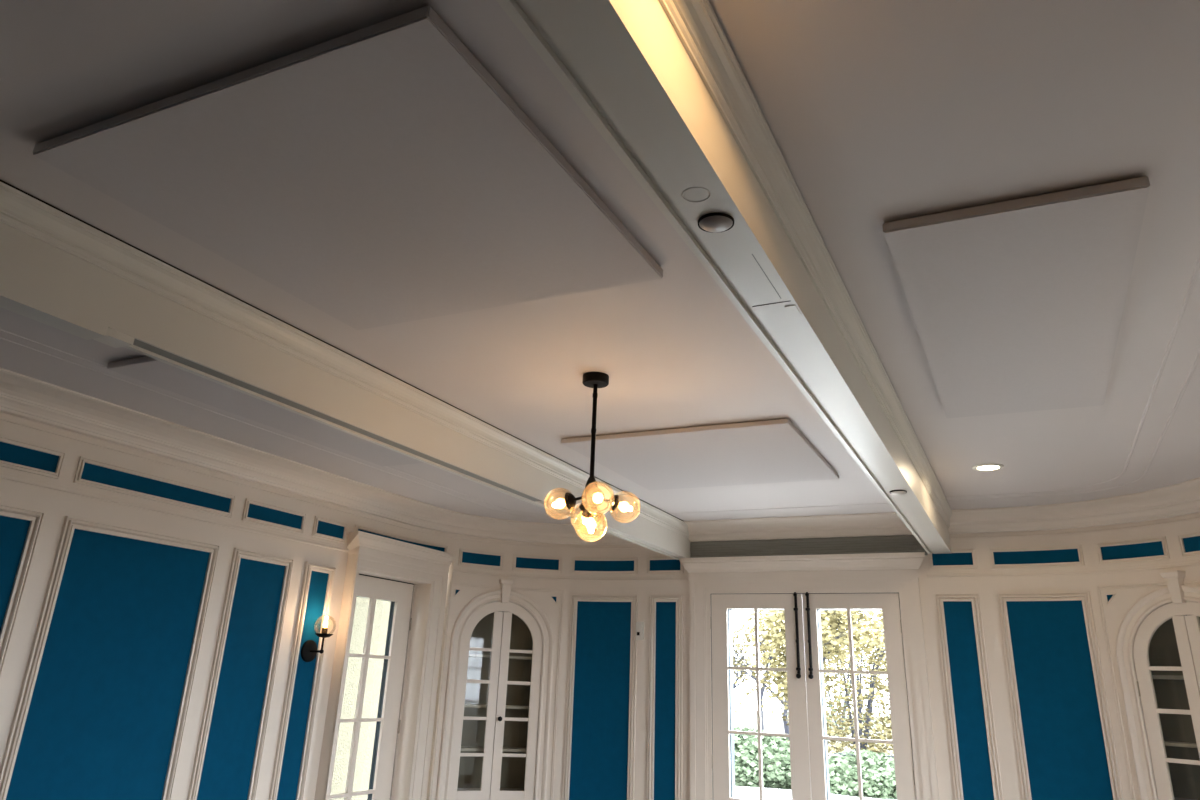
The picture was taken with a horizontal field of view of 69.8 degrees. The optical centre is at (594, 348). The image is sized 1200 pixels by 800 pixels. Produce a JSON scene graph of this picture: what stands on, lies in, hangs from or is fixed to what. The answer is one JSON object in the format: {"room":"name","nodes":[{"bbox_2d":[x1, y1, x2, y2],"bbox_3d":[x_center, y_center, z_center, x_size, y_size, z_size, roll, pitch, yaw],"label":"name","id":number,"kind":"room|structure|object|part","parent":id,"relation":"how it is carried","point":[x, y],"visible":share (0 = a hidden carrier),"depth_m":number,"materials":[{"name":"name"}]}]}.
{"room":"dining room","nodes":[
{"label":"dining room","id":0,"kind":"room"},
{"bbox_2d":[0,420,456,799],"bbox_3d":[-4.159,0.956,2.634,0.276,3.000,12.441,-8,-23,25],"label":"wall","id":1,"kind":"structure","parent":0,"point":[145,654],"depth_m":5.43,"materials":[{"name":"paint"}]},
{"bbox_3d":[-3.423,1.675,4.051,0.006,1.898,1.027,-8,-23,25],"label":"teal panel","id":2,"kind":"part","parent":1,"relation":"part of","materials":[{"name":"paint"}]},
{"bbox_3d":[-3.411,1.674,4.045,0.029,2.020,1.149,-8,-23,25],"label":"panel moulding","id":3,"kind":"part","parent":1,"relation":"part of","materials":[{"name":"white wood"}]},
{"bbox_3d":[-3.369,0.482,4.524,0.006,0.100,1.130,-8,-23,25],"label":"frieze panel","id":4,"kind":"part","parent":1,"relation":"part of","materials":[{"name":"blue paint"}]},
{"bbox_3d":[-3.361,0.481,4.520,0.018,0.158,1.188,-8,-23,25],"label":"panel moulding","id":5,"kind":"part","parent":1,"relation":"part of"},
{"bbox_3d":[-2.875,2.106,5.105,0.006,1.898,0.990,-8,-23,25],"label":"teal panel","id":6,"kind":"part","parent":1,"relation":"part of","materials":[{"name":"paint"}]},
{"bbox_3d":[-2.863,2.104,5.099,0.029,2.020,1.112,-8,-23,25],"label":"panel moulding","id":7,"kind":"part","parent":1,"relation":"part of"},
{"bbox_3d":[-2.808,0.916,5.586,0.018,0.158,1.179,-8,-23,25],"label":"panel moulding","id":8,"kind":"part","parent":1,"relation":"part of","materials":[{"name":"white wood"}]},
{"bbox_3d":[-2.815,0.917,5.590,0.006,0.100,1.121,-8,-23,25],"label":"frieze panel","id":9,"kind":"part","parent":1,"relation":"part of","materials":[{"name":"blue paint"}]},
{"bbox_2d":[0,471,348,551],"bbox_3d":[-4.424,-0.232,2.449,0.010,0.036,11.093,-8,-23,25],"label":"trim","id":10,"kind":"structure","parent":1,"relation":"attached to","point":[3,475],"depth_m":5.54,"materials":[{"name":"white wood"}]},
{"bbox_3d":[-2.440,2.437,5.914,0.029,2.020,0.565,-8,-23,25],"label":"panel moulding","id":11,"kind":"part","parent":1,"relation":"part of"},
{"bbox_3d":[-2.452,2.439,5.919,0.006,1.898,0.443,-8,-23,25],"label":"teal panel","id":12,"kind":"part","parent":1,"relation":"part of","materials":[{"name":"paint"}]},
{"bbox_3d":[-2.378,1.254,6.414,0.018,0.158,0.604,-8,-23,25],"label":"panel moulding","id":13,"kind":"part","parent":1,"relation":"part of","materials":[{"name":"white wood"}]},
{"bbox_3d":[-2.385,1.255,6.418,0.006,0.100,0.546,-8,-23,25],"label":"frieze panel","id":14,"kind":"part","parent":1,"relation":"part of","materials":[{"name":"blue paint"}]},
{"bbox_3d":[-2.198,2.639,6.409,0.006,1.898,0.204,-8,-23,25],"label":"teal panel","id":15,"kind":"part","parent":1,"relation":"part of","materials":[{"name":"paint"}]},
{"bbox_3d":[-2.186,2.637,6.403,0.029,2.020,0.326,-8,-23,25],"label":"panel moulding","id":16,"kind":"part","parent":1,"relation":"part of","materials":[{"name":"white wood"}]},
{"bbox_2d":[301,617,332,661],"bbox_3d":[-2.081,2.203,6.534,0.211,0.343,0.160,-8,-23,25],"label":"wall sconce","id":17,"kind":"object","parent":1,"relation":"attached to","point":[309,651],"visible":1,"depth_m":6.52,"materials":[{"name":"black metal"}]},
{"bbox_3d":[-2.106,2.248,6.529,0.136,0.126,0.032,-8,-23,25],"label":"arm","id":18,"kind":"part","parent":17,"relation":"part of","materials":[{"name":"black metal"}]},
{"bbox_3d":[-2.053,2.095,6.564,0.035,0.072,0.036,-8,-23,25],"label":"bulb","id":19,"kind":"part","parent":17,"relation":"part of","materials":[{"name":"white glass"}]},
{"bbox_2d":[0,368,644,548],"bbox_3d":[-3.017,-0.334,3.088,2.055,0.180,13.310,-8,-23,25],"label":"trim","id":20,"kind":"structure","parent":1,"relation":"attached to","point":[26,401],"depth_m":6.03,"materials":[{"name":"white wood"}]},
{"bbox_3d":[-2.121,1.456,6.908,0.018,0.158,0.375,-8,-23,25],"label":"panel moulding","id":21,"kind":"part","parent":1,"relation":"part of","materials":[{"name":"white wood"}]},
{"bbox_3d":[-2.128,1.457,6.911,0.006,0.100,0.317,-8,-23,25],"label":"frieze panel","id":22,"kind":"part","parent":1,"relation":"part of","materials":[{"name":"blue paint"}]},
{"bbox_2d":[314,531,455,799],"bbox_3d":[-1.836,2.983,7.164,0.378,2.668,1.400,-8,-23,25],"label":"door","id":23,"kind":"structure","parent":1,"relation":"in","point":[412,577],"depth_m":7.42,"materials":[{"name":"white wood"}]},
{"bbox_3d":[-1.971,3.095,7.118,0.020,2.276,0.642,-8,-23,25],"label":"storm frame","id":24,"kind":"part","parent":23,"relation":"part of","materials":[{"name":"white"}]},
{"bbox_3d":[-1.720,1.809,7.584,0.228,0.168,1.400,-8,-23,25],"label":"head cornice","id":25,"kind":"part","parent":23,"relation":"part of","materials":[{"name":"white wood"}]},
{"bbox_3d":[-1.721,1.745,7.628,0.078,0.170,1.179,-10,-25,30],"label":"panel moulding","id":26,"kind":"part","parent":1,"relation":"part of","materials":[{"name":"white wood"}]},
{"bbox_3d":[-1.728,1.746,7.633,0.064,0.112,1.123,-10,-24,30],"label":"frieze panel","id":27,"kind":"part","parent":1,"relation":"part of","materials":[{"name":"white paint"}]},
{"bbox_2d":[433,539,653,799],"bbox_3d":[-0.441,3.168,7.954,2.005,3.000,0.417,3,-21,-2],"label":"wall","id":28,"kind":"structure","parent":0,"point":[602,731],"depth_m":8.07,"materials":[{"name":"teal fabric"}]},
{"bbox_3d":[-1.091,2.022,8.260,0.456,0.158,0.032,13,-24,-26],"label":"panel moulding","id":29,"kind":"part","parent":28,"relation":"part of","materials":[{"name":"white wood"}]},
{"bbox_3d":[-1.096,2.025,8.268,0.400,0.100,0.018,13,-24,-26],"label":"frieze panel","id":30,"kind":"part","parent":28,"relation":"part of","materials":[{"name":"blue paint"}]},
{"bbox_3d":[-0.564,2.107,8.424,0.481,0.158,0.034,5,-21,-8],"label":"panel moulding","id":31,"kind":"part","parent":28,"relation":"part of","materials":[{"name":"white wood"}]},
{"bbox_3d":[-0.565,2.110,8.432,0.424,0.100,0.020,5,-21,-8],"label":"frieze panel","id":32,"kind":"part","parent":28,"relation":"part of","materials":[{"name":"blue paint"}]},
{"bbox_2d":[453,568,686,580],"bbox_3d":[-0.234,2.178,8.228,2.194,0.036,0.384,2,-21,2],"label":"trim","id":33,"kind":"structure","parent":28,"relation":"attached to","point":[454,569],"depth_m":8.30,"materials":[{"name":"white wood"}]},
{"bbox_3d":[0.060,3.316,7.919,0.540,1.898,0.029,-4,-22,15],"label":"teal panel","id":34,"kind":"part","parent":28,"relation":"part of","materials":[{"name":"paint"}]},
{"bbox_3d":[0.056,3.310,7.904,0.659,2.020,0.057,-4,-22,15],"label":"panel moulding","id":35,"kind":"part","parent":28,"relation":"part of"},
{"bbox_3d":[0.096,2.118,8.383,0.604,0.100,0.034,-4,-22,15],"label":"frieze panel","id":36,"kind":"part","parent":28,"relation":"part of","materials":[{"name":"blue paint"}]},
{"bbox_3d":[0.094,2.115,8.375,0.660,0.158,0.048,-4,-22,15],"label":"panel moulding","id":37,"kind":"part","parent":28,"relation":"part of","materials":[{"name":"white wood"}]},
{"bbox_2d":[636,622,643,639],"bbox_3d":[0.419,2.634,8.026,0.071,0.163,0.050,-8,-23,25],"label":"wall sensor","id":38,"kind":"object","parent":28,"relation":"attached to","point":[639,625],"visible":1,"depth_m":8.01,"materials":[{"name":"white plastic"}]},
{"bbox_2d":[0,0,1199,524],"bbox_3d":[-0.981,-0.756,2.197,6.830,0.120,13.580,-8,-23,25],"label":"ceiling","id":39,"kind":"structure","parent":0,"point":[878,112],"depth_m":2.65,"materials":[{"name":"paint"}]},
{"bbox_2d":[107,356,423,465],"bbox_3d":[-1.643,0.405,5.051,0.730,0.039,2.160,-8,-23,25],"label":"acoustic panel","id":40,"kind":"object","parent":39,"relation":"attached to","point":[146,369],"visible":0.44,"depth_m":4.85,"materials":[{"name":"fabric"}]},
{"bbox_2d":[0,179,690,559],"bbox_3d":[-2.036,-0.399,2.599,0.255,0.336,13.300,-8,-23,25],"label":"ceiling beam","id":41,"kind":"structure","parent":39,"relation":"attached to","point":[59,270],"depth_m":3.59,"materials":[{"name":"paint"}]},
{"bbox_2d":[33,5,662,329],"bbox_3d":[-0.691,-0.425,2.797,1.399,0.044,1.422,-8,-23,25],"label":"acoustic panel","id":42,"kind":"object","parent":39,"relation":"attached to","point":[379,174],"visible":1,"depth_m":2.56,"materials":[{"name":"fabric"}]},
{"bbox_2d":[544,372,640,541],"bbox_3d":[-0.028,0.518,4.102,0.436,0.809,0.371,-8,-23,25],"label":"globe chandelier","id":43,"kind":"object","parent":39,"relation":"hanging from","point":[592,496],"visible":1,"depth_m":4.05,"materials":[{"name":"black metal"}]},
{"bbox_3d":[-0.167,0.736,4.081,0.148,0.150,0.150,-8,-23,25],"label":"glass globe","id":44,"kind":"part","parent":43,"relation":"part of"},
{"bbox_3d":[-0.161,0.735,4.078,0.059,0.048,0.050,-8,-23,25],"label":"bulb","id":45,"kind":"part","parent":43,"relation":"part of","materials":[{"name":"white glass"}]},
{"bbox_3d":[-0.078,0.715,4.041,0.138,0.085,0.086,-8,-23,25],"label":"arm","id":46,"kind":"part","parent":43,"relation":"part of","materials":[{"name":"black metal"}]},
{"bbox_3d":[-0.041,0.797,4.066,0.150,0.150,0.150,-8,-23,25],"label":"glass globe","id":47,"kind":"part","parent":43,"relation":"part of"},
{"bbox_3d":[-0.033,0.737,4.046,0.078,0.088,0.083,-8,-23,25],"label":"arm","id":48,"kind":"part","parent":43,"relation":"part of","materials":[{"name":"black metal"}]},
{"bbox_3d":[-0.018,0.808,3.934,0.150,0.149,0.150,-8,-23,25],"label":"glass globe","id":49,"kind":"part","parent":43,"relation":"part of"},
{"bbox_3d":[-0.018,0.801,3.937,0.048,0.059,0.049,-8,-23,25],"label":"bulb","id":50,"kind":"part","parent":43,"relation":"part of","materials":[{"name":"white glass"}]},
{"bbox_3d":[-0.017,0.730,3.977,0.085,0.116,0.084,-8,-23,25],"label":"arm","id":51,"kind":"part","parent":43,"relation":"part of","materials":[{"name":"black metal"}]},
{"bbox_3d":[-0.006,0.401,4.127,0.025,0.490,0.025,-8,-23,25],"label":"rod","id":52,"kind":"part","parent":43,"relation":"part of","materials":[{"name":"black metal"}]},
{"bbox_3d":[-0.015,0.687,3.954,0.079,0.083,0.102,18,-26,-34],"label":"arm","id":53,"kind":"part","parent":43,"relation":"part of","materials":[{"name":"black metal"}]},
{"bbox_3d":[0.014,0.677,3.888,0.053,0.047,0.055,-8,-23,25],"label":"bulb","id":54,"kind":"part","parent":43,"relation":"part of","materials":[{"name":"white glass"}]},
{"bbox_3d":[0.014,0.675,3.883,0.150,0.150,0.150,-8,-23,25],"label":"glass globe","id":55,"kind":"part","parent":43,"relation":"part of"},
{"bbox_3d":[0.046,0.726,4.041,0.138,0.084,0.082,3,-21,-2],"label":"arm","id":56,"kind":"part","parent":43,"relation":"part of","materials":[{"name":"black metal"}]},
{"bbox_3d":[0.135,0.746,4.052,0.054,0.048,0.054,-8,-23,25],"label":"bulb","id":57,"kind":"part","parent":43,"relation":"part of","materials":[{"name":"white glass"}]},
{"bbox_3d":[0.140,0.747,4.054,0.150,0.150,0.150,-8,-23,25],"label":"glass globe","id":58,"kind":"part","parent":43,"relation":"part of"},
{"bbox_2d":[0,255,1199,515],"bbox_3d":[-1.172,-0.842,1.827,4.773,0.005,12.459,-8,-23,25],"label":"trim","id":59,"kind":"structure","parent":39,"relation":"attached to","point":[1197,268],"depth_m":4.15,"materials":[{"name":"paint"}]},
{"bbox_2d":[561,419,838,489],"bbox_3d":[0.737,0.728,5.636,1.417,0.035,1.440,-8,-23,25],"label":"acoustic panel","id":60,"kind":"object","parent":39,"relation":"attached to","point":[765,451],"visible":1,"depth_m":5.47,"materials":[{"name":"fabric"}]},
{"bbox_3d":[0.738,0.716,5.641,1.377,0.009,1.400,-8,-23,25],"label":"mounting plate","id":61,"kind":"part","parent":60,"relation":"part of","materials":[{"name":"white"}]},
{"bbox_2d":[496,0,951,553],"bbox_3d":[-0.007,-0.695,1.666,0.301,0.302,13.300,-8,-23,25],"label":"ceiling beam","id":62,"kind":"structure","parent":39,"relation":"attached to","point":[662,82],"depth_m":2.21,"materials":[{"name":"paint"}]},
{"bbox_2d":[681,187,710,201],"bbox_3d":[0.243,-0.369,2.068,0.072,0.002,0.072,-8,-23,25],"label":"ring","id":63,"kind":"object","parent":62,"relation":"attached to","point":[706,189],"visible":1,"depth_m":2.07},
{"bbox_2d":[698,212,733,232],"bbox_3d":[0.307,-0.314,2.181,0.092,0.018,0.092,-8,-23,25],"label":"disc","id":64,"kind":"object","parent":62,"relation":"attached to","point":[716,222],"visible":1,"depth_m":2.16,"materials":[{"name":"silver metal"}]},
{"bbox_3d":[0.617,-0.118,2.676,0.032,0.003,0.080,-8,-23,25],"label":"patch plate","id":65,"kind":"part","parent":62,"relation":"part of","materials":[{"name":"paint"}]},
{"bbox_3d":[0.101,-0.801,1.641,0.060,0.098,13.280,-8,-23,25],"label":"crown moulding","id":66,"kind":"part","parent":62,"relation":"part of","materials":[{"name":"paint"}]},
{"bbox_2d":[890,490,906,494],"bbox_3d":[1.768,0.843,5.012,0.096,0.018,0.096,-8,-23,25],"label":"disc","id":67,"kind":"object","parent":62,"relation":"attached to","point":[894,492],"visible":1,"depth_m":4.99,"materials":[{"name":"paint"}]},
{"bbox_2d":[972,464,1003,470],"bbox_3d":[2.560,0.775,5.601,0.188,0.008,0.188,-8,-23,25],"label":"recessed light","id":68,"kind":"object","parent":39,"relation":"in","point":[982,467],"visible":1,"depth_m":5.59,"materials":[{"name":"white plastic"}]},
{"bbox_2d":[883,176,1149,417],"bbox_3d":[1.706,-0.064,3.479,0.723,0.043,2.160,-8,-23,25],"label":"acoustic panel","id":69,"kind":"object","parent":39,"relation":"attached to","point":[1017,305],"visible":1,"depth_m":3.08,"materials":[{"name":"fabric"}]},
{"bbox_2d":[647,538,1002,799],"bbox_3d":[1.784,2.990,7.256,2.906,3.000,0.149,-8,-23,25],"label":"wall","id":70,"kind":"structure","parent":0,"point":[965,744],"depth_m":7.02,"materials":[{"name":"teal fabric"}]},
{"bbox_3d":[0.630,3.252,7.692,0.202,1.898,0.006,-8,-23,25],"label":"teal panel","id":71,"kind":"part","parent":70,"relation":"part of","materials":[{"name":"paint"}]},
{"bbox_3d":[0.625,3.247,7.681,0.324,2.020,0.029,-8,-23,25],"label":"panel moulding","id":72,"kind":"part","parent":70,"relation":"part of","materials":[{"name":"blue paint"}]},
{"bbox_3d":[0.667,2.056,8.162,0.315,0.100,0.006,-8,-23,25],"label":"frieze panel","id":73,"kind":"part","parent":70,"relation":"part of","materials":[{"name":"blue paint"}]},
{"bbox_3d":[0.664,2.053,8.155,0.373,0.158,0.018,-8,-23,25],"label":"panel moulding","id":74,"kind":"part","parent":70,"relation":"part of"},
{"bbox_2d":[684,512,912,541],"bbox_3d":[1.783,1.601,7.577,2.095,0.180,0.340,-8,-23,25],"label":"trim","id":75,"kind":"structure","parent":70,"relation":"attached to","point":[889,523],"depth_m":7.58,"materials":[{"name":"white wood"}]},
{"bbox_2d":[679,552,938,799],"bbox_3d":[1.755,3.115,7.167,2.152,2.700,0.251,-8,-23,25],"label":"door","id":76,"kind":"structure","parent":70,"relation":"in","point":[801,586],"depth_m":7.32,"materials":[{"name":"white wood"}]},
{"bbox_3d":[1.425,3.314,7.349,0.623,2.294,0.098,-8,-23,25],"label":"storm frame","id":77,"kind":"part","parent":76,"relation":"part of","materials":[{"name":"white"}]},
{"bbox_3d":[1.733,2.458,7.390,0.041,0.706,0.046,-8,-23,25],"label":"bolt rod","id":78,"kind":"part","parent":76,"relation":"part of","materials":[{"name":"black metal"}]},
{"bbox_3d":[1.776,1.926,7.566,2.152,0.196,0.124,-8,-23,25],"label":"head cornice","id":79,"kind":"part","parent":76,"relation":"part of","materials":[{"name":"white wood"}]},
{"bbox_3d":[1.827,2.445,7.346,0.041,0.706,0.046,-8,-23,25],"label":"bolt rod","id":80,"kind":"part","parent":76,"relation":"part of","materials":[{"name":"black metal"}]},
{"bbox_3d":[2.156,3.213,7.010,0.647,2.294,0.098,-8,-23,25],"label":"storm frame","id":81,"kind":"part","parent":76,"relation":"part of","materials":[{"name":"white wood"}]},
{"bbox_2d":[690,535,927,557],"bbox_3d":[1.840,1.774,7.649,2.085,0.172,0.031,-8,-23,25],"label":"trim","id":82,"kind":"structure","parent":70,"relation":"attached to","point":[896,543],"depth_m":7.62,"materials":[{"name":"grey paint"}]},
{"bbox_3d":[2.951,1.740,7.104,0.308,0.100,0.006,-8,-23,25],"label":"frieze panel","id":83,"kind":"part","parent":70,"relation":"part of","materials":[{"name":"blue paint"}]},
{"bbox_3d":[2.948,1.738,7.097,0.366,0.158,0.018,-8,-23,25],"label":"panel moulding","id":84,"kind":"part","parent":70,"relation":"part of","materials":[{"name":"white wood"}]},
{"bbox_3d":[2.904,2.937,6.640,0.214,1.898,0.006,-8,-23,25],"label":"teal panel","id":85,"kind":"part","parent":70,"relation":"part of","materials":[{"name":"paint"}]},
{"bbox_3d":[2.898,2.933,6.628,0.336,2.020,0.029,-8,-23,25],"label":"panel moulding","id":86,"kind":"part","parent":70,"relation":"part of","materials":[{"name":"white wood"}]},
{"bbox_2d":[968,519,1199,799],"bbox_3d":[3.816,2.579,5.981,0.444,3.000,2.142,17,-25,-33],"label":"wall","id":87,"kind":"structure","parent":0,"point":[1057,731],"depth_m":6.47,"materials":[{"name":"teal fabric"}]},
{"bbox_2d":[0,337,1199,518],"bbox_3d":[-1.137,-0.820,1.878,5.008,0.005,12.589,-8,-23,25],"label":"trim","id":88,"kind":"structure","parent":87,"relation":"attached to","point":[1197,359],"depth_m":5.24,"materials":[{"name":"paint"}]},
{"bbox_3d":[3.497,1.655,6.825,0.611,0.100,0.032,-11,-25,31],"label":"frieze panel","id":89,"kind":"part","parent":87,"relation":"part of","materials":[{"name":"blue paint"}]},
{"bbox_3d":[3.492,1.652,6.819,0.667,0.158,0.046,-11,-25,31],"label":"panel moulding","id":90,"kind":"part","parent":87,"relation":"part of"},
{"bbox_3d":[3.458,2.852,6.359,0.533,1.898,0.027,-11,-25,31],"label":"teal panel","id":91,"kind":"part","parent":87,"relation":"part of","materials":[{"name":"paint"}]},
{"bbox_3d":[3.443,2.842,6.336,0.648,2.020,0.106,-8,-23,25],"label":"panel moulding","id":92,"kind":"part","parent":87,"relation":"part of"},
{"bbox_2d":[948,477,1199,538],"bbox_3d":[1.026,-0.893,1.216,2.104,0.180,13.310,-8,-23,25],"label":"trim","id":93,"kind":"structure","parent":87,"relation":"attached to","point":[1180,502],"depth_m":6.59,"materials":[{"name":"white wood"}]},
{"bbox_3d":[3.850,1.868,6.415,0.012,0.075,0.068,19,-27,-37],"label":"panel moulding","id":94,"kind":"part","parent":87,"relation":"part of","materials":[{"name":"white wood"}]},
{"bbox_3d":[3.987,1.502,6.379,0.021,0.100,0.442,16,-25,-30],"label":"frieze panel","id":95,"kind":"part","parent":87,"relation":"part of","materials":[{"name":"blue paint"}]},
{"bbox_3d":[3.979,1.500,6.375,0.034,0.158,0.499,16,-25,-30],"label":"panel moulding","id":96,"kind":"part","parent":87,"relation":"part of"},
{"bbox_3d":[4.211,1.320,5.884,0.033,0.158,0.478,7,-22,-12],"label":"panel moulding","id":97,"kind":"part","parent":87,"relation":"part of","materials":[{"name":"white wood"}]},
{"bbox_3d":[4.220,1.321,5.886,0.019,0.100,0.421,7,-22,-12],"label":"frieze panel","id":98,"kind":"part","parent":87,"relation":"part of","materials":[{"name":"blue paint"}]},
{"bbox_3d":[-1.100,2.151,1.071,6.790,0.120,13.540,-8,-23,25],"label":"floor","id":99,"kind":"structure","parent":0,"visible":0},
{"bbox_2d":[429,579,563,799],"bbox_3d":[-0.955,3.437,7.984,1.218,2.482,0.489,9,-22,-18],"label":"tall cabinet","id":100,"kind":"object","parent":99,"relation":"on","point":[497,662],"visible":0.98,"depth_m":8.02,"materials":[{"name":"beige wood"}]},
{"bbox_3d":[-1.090,3.312,7.814,0.400,1.981,0.040,12,-23,-24],"label":"cabinet door","id":101,"kind":"part","parent":100,"relation":"part of","materials":[{"name":"white wood"}]},
{"bbox_2d":[457,788,523,790],"bbox_3d":[-0.998,4.024,7.815,1.135,0.022,0.333,9,-22,-18],"label":"shelf","id":102,"kind":"object","parent":100,"relation":"attached to","point":[458,789],"depth_m":7.84,"materials":[{"name":"beige wood"}]},
{"bbox_2d":[464,704,528,708],"bbox_3d":[-0.970,3.358,8.073,1.135,0.022,0.333,9,-22,-18],"label":"shelf","id":103,"kind":"object","parent":100,"relation":"attached to","point":[466,706],"depth_m":8.02,"materials":[{"name":"beige"}]},
{"bbox_2d":[461,746,536,751],"bbox_3d":[-0.984,3.698,7.941,1.135,0.022,0.333,9,-22,-18],"label":"shelf","id":104,"kind":"object","parent":100,"relation":"attached to","point":[463,748],"depth_m":7.85,"materials":[{"name":"beige"}]},
{"bbox_2d":[469,654,531,659],"bbox_3d":[-0.953,2.948,8.232,1.135,0.022,0.333,9,-22,-18],"label":"shelf","id":105,"kind":"object","parent":100,"relation":"attached to","point":[471,656],"depth_m":8.20,"materials":[{"name":"beige wood"}]},
{"bbox_3d":[-0.718,3.374,7.933,0.400,1.981,0.040,7,-22,-11],"label":"cabinet door","id":106,"kind":"part","parent":100,"relation":"part of","materials":[{"name":"white wood"}]},
{"bbox_2d":[1096,570,1199,799],"bbox_3d":[4.195,2.766,5.704,0.486,2.482,1.209,11,-23,-22],"label":"tall cabinet","id":107,"kind":"object","parent":99,"relation":"on","point":[1160,686],"visible":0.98,"depth_m":6.10,"materials":[{"name":"beige wood"}]},
{"bbox_3d":[3.982,2.755,5.836,0.040,1.981,0.400,14,-24,-28],"label":"cabinet door","id":108,"kind":"part","parent":107,"relation":"part of","materials":[{"name":"white wood"}]},
{"bbox_2d":[1152,675,1183,679],"bbox_3d":[4.269,2.268,5.923,0.330,0.022,1.128,11,-23,-22],"label":"shelf","id":109,"kind":"object","parent":107,"relation":"attached to","point":[1154,677],"depth_m":6.11,"materials":[{"name":"beige wood"}]},
{"bbox_2d":[1164,741,1196,747],"bbox_3d":[4.252,2.679,5.764,0.330,0.022,1.128,11,-23,-22],"label":"shelf","id":110,"kind":"object","parent":107,"relation":"attached to","point":[1167,744],"depth_m":6.00,"materials":[{"name":"beige"}]},
{"bbox_2d":[1174,797,1193,799],"bbox_3d":[4.238,3.019,5.632,0.330,0.022,1.128,11,-23,-22],"label":"shelf","id":111,"kind":"object","parent":107,"relation":"attached to","point":[1175,798],"depth_m":6.04,"materials":[{"name":"beige wood"}]},
{"bbox_3d":[4.146,2.631,5.498,0.040,1.981,0.400,9,-22,-16],"label":"cabinet door","id":112,"kind":"part","parent":107,"relation":"part of","materials":[{"name":"white wood"}]},
{"label":"outside","id":113,"kind":"structure","parent":0,"visible":0},
{"bbox_2d":[734,709,893,788],"bbox_3d":[8.413,12.965,26.293,130.000,0.450,120.000,-8,-23,25],"label":"ground","id":114,"kind":"structure","parent":113,"point":[773,722],"depth_m":55.31,"materials":[{"name":"white"}]},
{"bbox_2d":[732,617,773,712],"bbox_3d":[3.572,8.958,22.776,2.888,4.122,4.265,-2,-22,12],"label":"bare tree","id":115,"kind":"object","parent":114,"relation":"on","point":[738,662],"visible":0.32,"depth_m":22.98,"materials":[{"name":"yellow plant"}]},
{"bbox_2d":[734,611,775,729],"bbox_3d":[6.186,12.109,32.141,3.078,5.218,4.924,4,-21,-5],"label":"bare tree","id":116,"kind":"object","parent":114,"relation":"on","point":[762,690],"visible":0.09,"depth_m":31.71,"materials":[{"name":"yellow plant"}]},
{"bbox_2d":[734,727,790,789],"bbox_3d":[3.121,8.447,17.544,2.596,1.357,2.595,-8,-23,25],"label":"shrub","id":117,"kind":"object","parent":114,"relation":"on","point":[775,750],"visible":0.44,"depth_m":16.81,"materials":[{"name":"green plant"}]},
{"bbox_3d":[3.032,8.512,17.604,1.208,1.200,1.442,-8,-23,25],"label":"stem","id":118,"kind":"part","parent":117,"relation":"part of","materials":[{"name":"green plant"}]},
{"bbox_2d":[732,610,848,738],"bbox_3d":[5.583,10.156,27.844,5.569,5.716,5.043,-18,-29,42],"label":"autumn tree","id":119,"kind":"object","parent":114,"relation":"on","point":[786,727],"visible":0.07,"depth_m":27.61,"materials":[{"name":"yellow plant"}]},
{"bbox_2d":[733,610,884,752],"bbox_3d":[5.034,7.125,19.201,3.715,5.069,5.191,1,-21,2],"label":"autumn tree","id":120,"kind":"object","parent":114,"relation":"on","point":[831,632],"visible":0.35,"depth_m":19.18,"materials":[{"name":"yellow plant"}]},
{"bbox_2d":[769,614,887,736],"bbox_3d":[11.391,15.184,40.647,6.753,6.260,6.580,-8,-23,25],"label":"autumn tree","id":121,"kind":"object","parent":114,"relation":"on","point":[847,675],"visible":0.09,"depth_m":39.86,"materials":[{"name":"green plant"}]},
{"bbox_3d":[12.113,15.661,41.030,1.968,5.468,3.842,16,-25,-32],"label":"stem","id":122,"kind":"part","parent":121,"relation":"part of","materials":[{"name":"green plant"}]},
{"bbox_2d":[777,610,893,755],"bbox_3d":[6.750,8.902,22.317,4.044,4.362,4.052,-8,-23,25],"label":"autumn tree","id":123,"kind":"object","parent":114,"relation":"on","point":[875,680],"visible":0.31,"depth_m":21.69,"materials":[{"name":"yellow plant"}]},
{"bbox_3d":[7.147,8.969,22.028,1.307,3.845,2.287,-12,-25,33],"label":"stem","id":124,"kind":"part","parent":123,"relation":"part of","materials":[{"name":"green plant"}]},
{"bbox_2d":[828,749,896,799],"bbox_3d":[5.082,8.105,16.106,2.080,1.101,2.070,-8,-23,25],"label":"shrub","id":125,"kind":"object","parent":114,"relation":"on","point":[877,769],"visible":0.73,"depth_m":15.59,"materials":[{"name":"green plant"}]},
{"bbox_3d":[5.043,8.198,16.279,1.109,0.980,0.742,6,-22,-10],"label":"stem","id":126,"kind":"part","parent":125,"relation":"part of","materials":[{"name":"green plant"}]},
{"bbox_2d":[863,610,885,707],"bbox_3d":[10.125,9.244,26.024,5.781,6.429,4.404,8,-22,-14],"label":"autumn tree","id":127,"kind":"object","parent":114,"relation":"on","point":[880,635],"visible":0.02,"depth_m":25.91,"materials":[{"name":"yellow plant"}]},
{"bbox_3d":[1.687,0.142,-0.090,0.302,3.000,12.408,-8,-23,25],"label":"wall","id":128,"kind":"structure","parent":0,"visible":0},
{"bbox_2d":[927,560,1199,576],"bbox_3d":[1.872,-0.592,0.851,2.009,0.036,13.497,-4,-22,16],"label":"trim","id":129,"kind":"structure","parent":128,"relation":"attached to","point":[1193,562],"depth_m":6.66,"materials":[{"name":"white wood"}]},
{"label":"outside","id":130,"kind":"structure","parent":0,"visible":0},
{"bbox_2d":[735,786,894,799],"bbox_3d":[1.714,6.153,10.501,12.400,0.280,12.400,-8,-23,25],"label":"ground","id":131,"kind":"structure","parent":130,"point":[752,793],"depth_m":15.22,"materials":[{"name":"white"}]},
{"bbox_2d":[330,597,390,799],"bbox_3d":[-3.514,2.691,8.517,0.300,4.340,11.000,-8,-23,25],"label":"wall","id":132,"kind":"structure","parent":131,"relation":"on","point":[382,608],"depth_m":9.69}
]}

